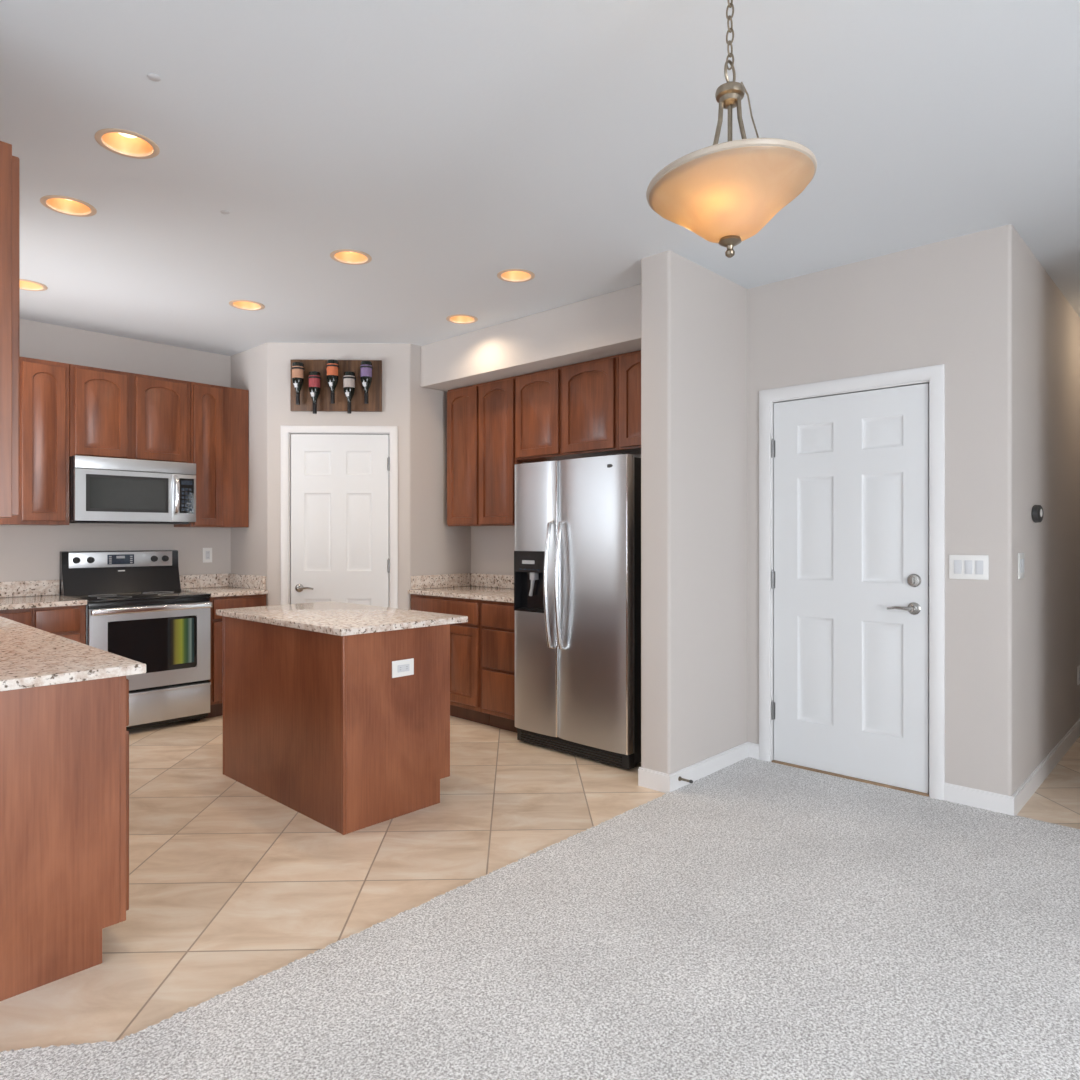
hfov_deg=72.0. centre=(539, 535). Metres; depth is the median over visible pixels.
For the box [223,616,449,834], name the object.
kitchen island
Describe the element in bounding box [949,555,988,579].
light switch
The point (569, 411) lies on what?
upper cabinet
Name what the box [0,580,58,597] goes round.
backsplash
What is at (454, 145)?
ceiling
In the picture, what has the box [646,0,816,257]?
pendant lamp
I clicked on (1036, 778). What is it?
baseboard
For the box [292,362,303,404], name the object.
wine bottle
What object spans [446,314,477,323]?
recessed light
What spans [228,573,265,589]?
backsplash
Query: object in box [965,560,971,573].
rocker switch
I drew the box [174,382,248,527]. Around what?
upper cabinet
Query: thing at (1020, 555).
light switch
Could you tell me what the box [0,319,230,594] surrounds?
wall
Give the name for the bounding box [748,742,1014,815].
baseboard
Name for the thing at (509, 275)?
recessed light
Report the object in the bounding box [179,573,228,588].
backsplash
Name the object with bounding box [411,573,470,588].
backsplash
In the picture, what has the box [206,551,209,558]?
receptacle
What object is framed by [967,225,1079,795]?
wall
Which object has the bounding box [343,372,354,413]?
wine bottle
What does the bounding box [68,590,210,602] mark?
cooktop
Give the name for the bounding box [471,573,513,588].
backsplash
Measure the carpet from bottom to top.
0.012 m
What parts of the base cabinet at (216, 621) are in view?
door, drawer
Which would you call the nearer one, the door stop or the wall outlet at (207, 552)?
the door stop
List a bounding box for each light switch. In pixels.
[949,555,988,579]
[1018,553,1023,578]
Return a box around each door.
[281,425,397,607]
[759,364,944,799]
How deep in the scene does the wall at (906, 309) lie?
3.88 m
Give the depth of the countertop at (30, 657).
2.52 m
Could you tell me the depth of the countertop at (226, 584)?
5.69 m
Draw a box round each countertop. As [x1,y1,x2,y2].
[0,580,145,690]
[179,573,267,596]
[216,601,467,635]
[408,573,513,602]
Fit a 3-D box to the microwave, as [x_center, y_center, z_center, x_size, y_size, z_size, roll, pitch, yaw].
[-2.874,-0.304,5.200,0.478,0.436,0.764,0,0,43]
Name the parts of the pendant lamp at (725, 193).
rod, stem, lamp shade, rod, cord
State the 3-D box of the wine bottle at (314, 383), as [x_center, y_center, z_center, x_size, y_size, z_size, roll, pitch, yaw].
[-1.662,-1.055,5.482,0.083,0.305,0.084,0,0,-2]
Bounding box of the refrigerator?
[514,453,640,768]
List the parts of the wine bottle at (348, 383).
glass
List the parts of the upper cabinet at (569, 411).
door, door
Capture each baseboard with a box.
[638,742,747,792]
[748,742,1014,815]
[1012,718,1079,814]
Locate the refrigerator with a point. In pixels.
(577, 553)
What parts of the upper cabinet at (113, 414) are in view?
door, door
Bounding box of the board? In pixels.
[291,360,381,411]
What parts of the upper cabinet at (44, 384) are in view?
door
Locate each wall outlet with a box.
[203,548,211,562]
[392,658,413,677]
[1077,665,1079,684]
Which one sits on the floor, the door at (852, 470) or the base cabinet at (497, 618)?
the base cabinet at (497, 618)
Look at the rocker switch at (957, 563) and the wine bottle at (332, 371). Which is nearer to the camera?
the rocker switch at (957, 563)
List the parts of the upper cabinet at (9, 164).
door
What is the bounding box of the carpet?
[0,757,1079,1079]
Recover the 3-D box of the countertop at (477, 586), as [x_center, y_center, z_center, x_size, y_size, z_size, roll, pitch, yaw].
[-0.343,0.365,5.382,1.186,0.133,0.625,0,0,43]
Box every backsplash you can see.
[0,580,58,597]
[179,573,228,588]
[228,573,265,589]
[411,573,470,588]
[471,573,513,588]
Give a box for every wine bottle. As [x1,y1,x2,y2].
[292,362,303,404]
[309,371,320,413]
[327,360,338,403]
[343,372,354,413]
[361,361,371,403]
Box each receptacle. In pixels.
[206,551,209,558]
[398,664,408,672]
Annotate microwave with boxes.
[69,455,195,524]
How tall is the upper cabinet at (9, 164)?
1.046 m
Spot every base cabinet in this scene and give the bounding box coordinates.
[0,608,31,626]
[0,676,128,1000]
[32,605,85,643]
[204,594,265,717]
[411,594,489,725]
[481,600,516,732]
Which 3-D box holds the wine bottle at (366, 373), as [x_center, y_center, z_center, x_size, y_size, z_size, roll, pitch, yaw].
[-1.283,-1.133,5.494,0.083,0.308,0.084,0,0,-2]
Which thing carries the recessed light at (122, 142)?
in the ceiling
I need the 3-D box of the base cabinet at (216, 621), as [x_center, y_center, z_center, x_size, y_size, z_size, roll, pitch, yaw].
[-2.400,0.867,5.597,0.628,0.867,0.418,0,0,43]
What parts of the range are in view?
knob, knob, control panel, oven door, trim, oven handle, knob, knob, storage drawer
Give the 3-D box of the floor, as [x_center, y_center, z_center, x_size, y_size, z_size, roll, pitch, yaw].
[0.588,1.360,2.536,9.420,0.120,10.700,0,0,43]
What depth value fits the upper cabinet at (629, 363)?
4.54 m
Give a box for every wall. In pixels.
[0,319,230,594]
[231,342,470,609]
[420,284,640,391]
[471,235,966,786]
[641,251,746,773]
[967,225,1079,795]
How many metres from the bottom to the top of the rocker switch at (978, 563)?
0.066 m
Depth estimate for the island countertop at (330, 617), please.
3.67 m
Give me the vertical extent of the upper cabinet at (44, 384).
1.056 m
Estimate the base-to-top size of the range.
1.195 m
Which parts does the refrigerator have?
dispenser lever, freezer door, handle, edge trim, handle, fresh food door, edge trim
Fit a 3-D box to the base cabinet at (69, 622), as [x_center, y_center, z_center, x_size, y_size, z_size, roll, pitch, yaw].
[-3.172,0.867,4.777,0.628,0.867,0.284,0,0,43]
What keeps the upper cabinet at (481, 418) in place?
attached to the wall at (906, 309)
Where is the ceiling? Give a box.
[0,0,1079,355]
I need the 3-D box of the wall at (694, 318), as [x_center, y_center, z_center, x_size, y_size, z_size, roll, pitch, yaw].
[0.867,-0.072,4.115,0.183,2.745,0.817,0,0,43]
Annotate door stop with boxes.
[678,776,692,782]
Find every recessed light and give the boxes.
[20,279,47,290]
[40,195,96,216]
[95,128,159,158]
[229,300,264,310]
[330,249,371,264]
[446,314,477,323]
[497,269,534,282]
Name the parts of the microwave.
door, vent panel, handle, control panel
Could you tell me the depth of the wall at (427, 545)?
5.59 m
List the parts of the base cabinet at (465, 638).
drawer, door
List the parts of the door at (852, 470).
lever handle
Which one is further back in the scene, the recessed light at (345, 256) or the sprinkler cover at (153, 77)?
the recessed light at (345, 256)
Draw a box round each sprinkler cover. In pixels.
[147,73,160,80]
[220,210,229,213]
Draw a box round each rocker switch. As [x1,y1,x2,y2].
[954,560,961,573]
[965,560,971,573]
[975,560,982,574]
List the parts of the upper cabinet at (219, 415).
door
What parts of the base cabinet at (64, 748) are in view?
drawer, door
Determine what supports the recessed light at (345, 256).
in the ceiling
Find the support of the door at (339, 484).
in the wall at (427, 545)
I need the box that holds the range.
[60,550,211,729]
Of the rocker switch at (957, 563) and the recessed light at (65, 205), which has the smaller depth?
the recessed light at (65, 205)
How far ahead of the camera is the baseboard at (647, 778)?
3.88 m
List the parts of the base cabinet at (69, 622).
drawer, door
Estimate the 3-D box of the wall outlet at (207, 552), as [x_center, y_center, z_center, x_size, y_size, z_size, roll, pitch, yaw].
[-2.608,0.150,5.830,0.009,0.116,0.072,0,0,43]
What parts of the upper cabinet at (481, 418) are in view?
door, door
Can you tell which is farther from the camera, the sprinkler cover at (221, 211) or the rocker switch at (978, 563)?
the rocker switch at (978, 563)
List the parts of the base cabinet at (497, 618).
drawer, drawer, drawer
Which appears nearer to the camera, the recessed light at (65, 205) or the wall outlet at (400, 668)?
the recessed light at (65, 205)
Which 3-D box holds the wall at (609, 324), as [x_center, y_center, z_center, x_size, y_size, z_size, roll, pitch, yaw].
[0.085,-1.288,5.063,2.255,0.313,0.508,0,0,43]
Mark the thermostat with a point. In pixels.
(1037, 510)
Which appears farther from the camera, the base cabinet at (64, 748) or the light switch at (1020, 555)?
the light switch at (1020, 555)
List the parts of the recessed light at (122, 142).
bulb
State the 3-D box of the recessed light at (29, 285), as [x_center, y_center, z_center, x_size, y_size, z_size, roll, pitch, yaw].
[-2.956,-1.498,4.271,0.210,0.118,0.210,0,0,43]
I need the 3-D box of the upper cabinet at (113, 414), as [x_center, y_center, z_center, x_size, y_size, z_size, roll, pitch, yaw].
[-2.925,-0.826,5.249,0.340,0.605,0.769,0,0,43]
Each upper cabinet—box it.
[0,141,19,517]
[0,357,68,524]
[69,364,189,462]
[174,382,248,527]
[447,376,533,526]
[516,355,640,461]
[619,350,640,452]
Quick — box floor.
[0,715,1079,1051]
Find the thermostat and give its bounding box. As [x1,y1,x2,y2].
[1031,505,1042,522]
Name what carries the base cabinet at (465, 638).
on the floor
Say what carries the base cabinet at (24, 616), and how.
on the floor
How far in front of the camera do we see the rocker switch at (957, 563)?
3.58 m
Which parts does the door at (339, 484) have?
lever handle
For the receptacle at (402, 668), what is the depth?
3.45 m
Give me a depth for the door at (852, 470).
3.93 m
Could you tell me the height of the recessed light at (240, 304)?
0.118 m
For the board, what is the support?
attached to the wall at (427, 545)
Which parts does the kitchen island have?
corner moulding, panel, corner moulding, panel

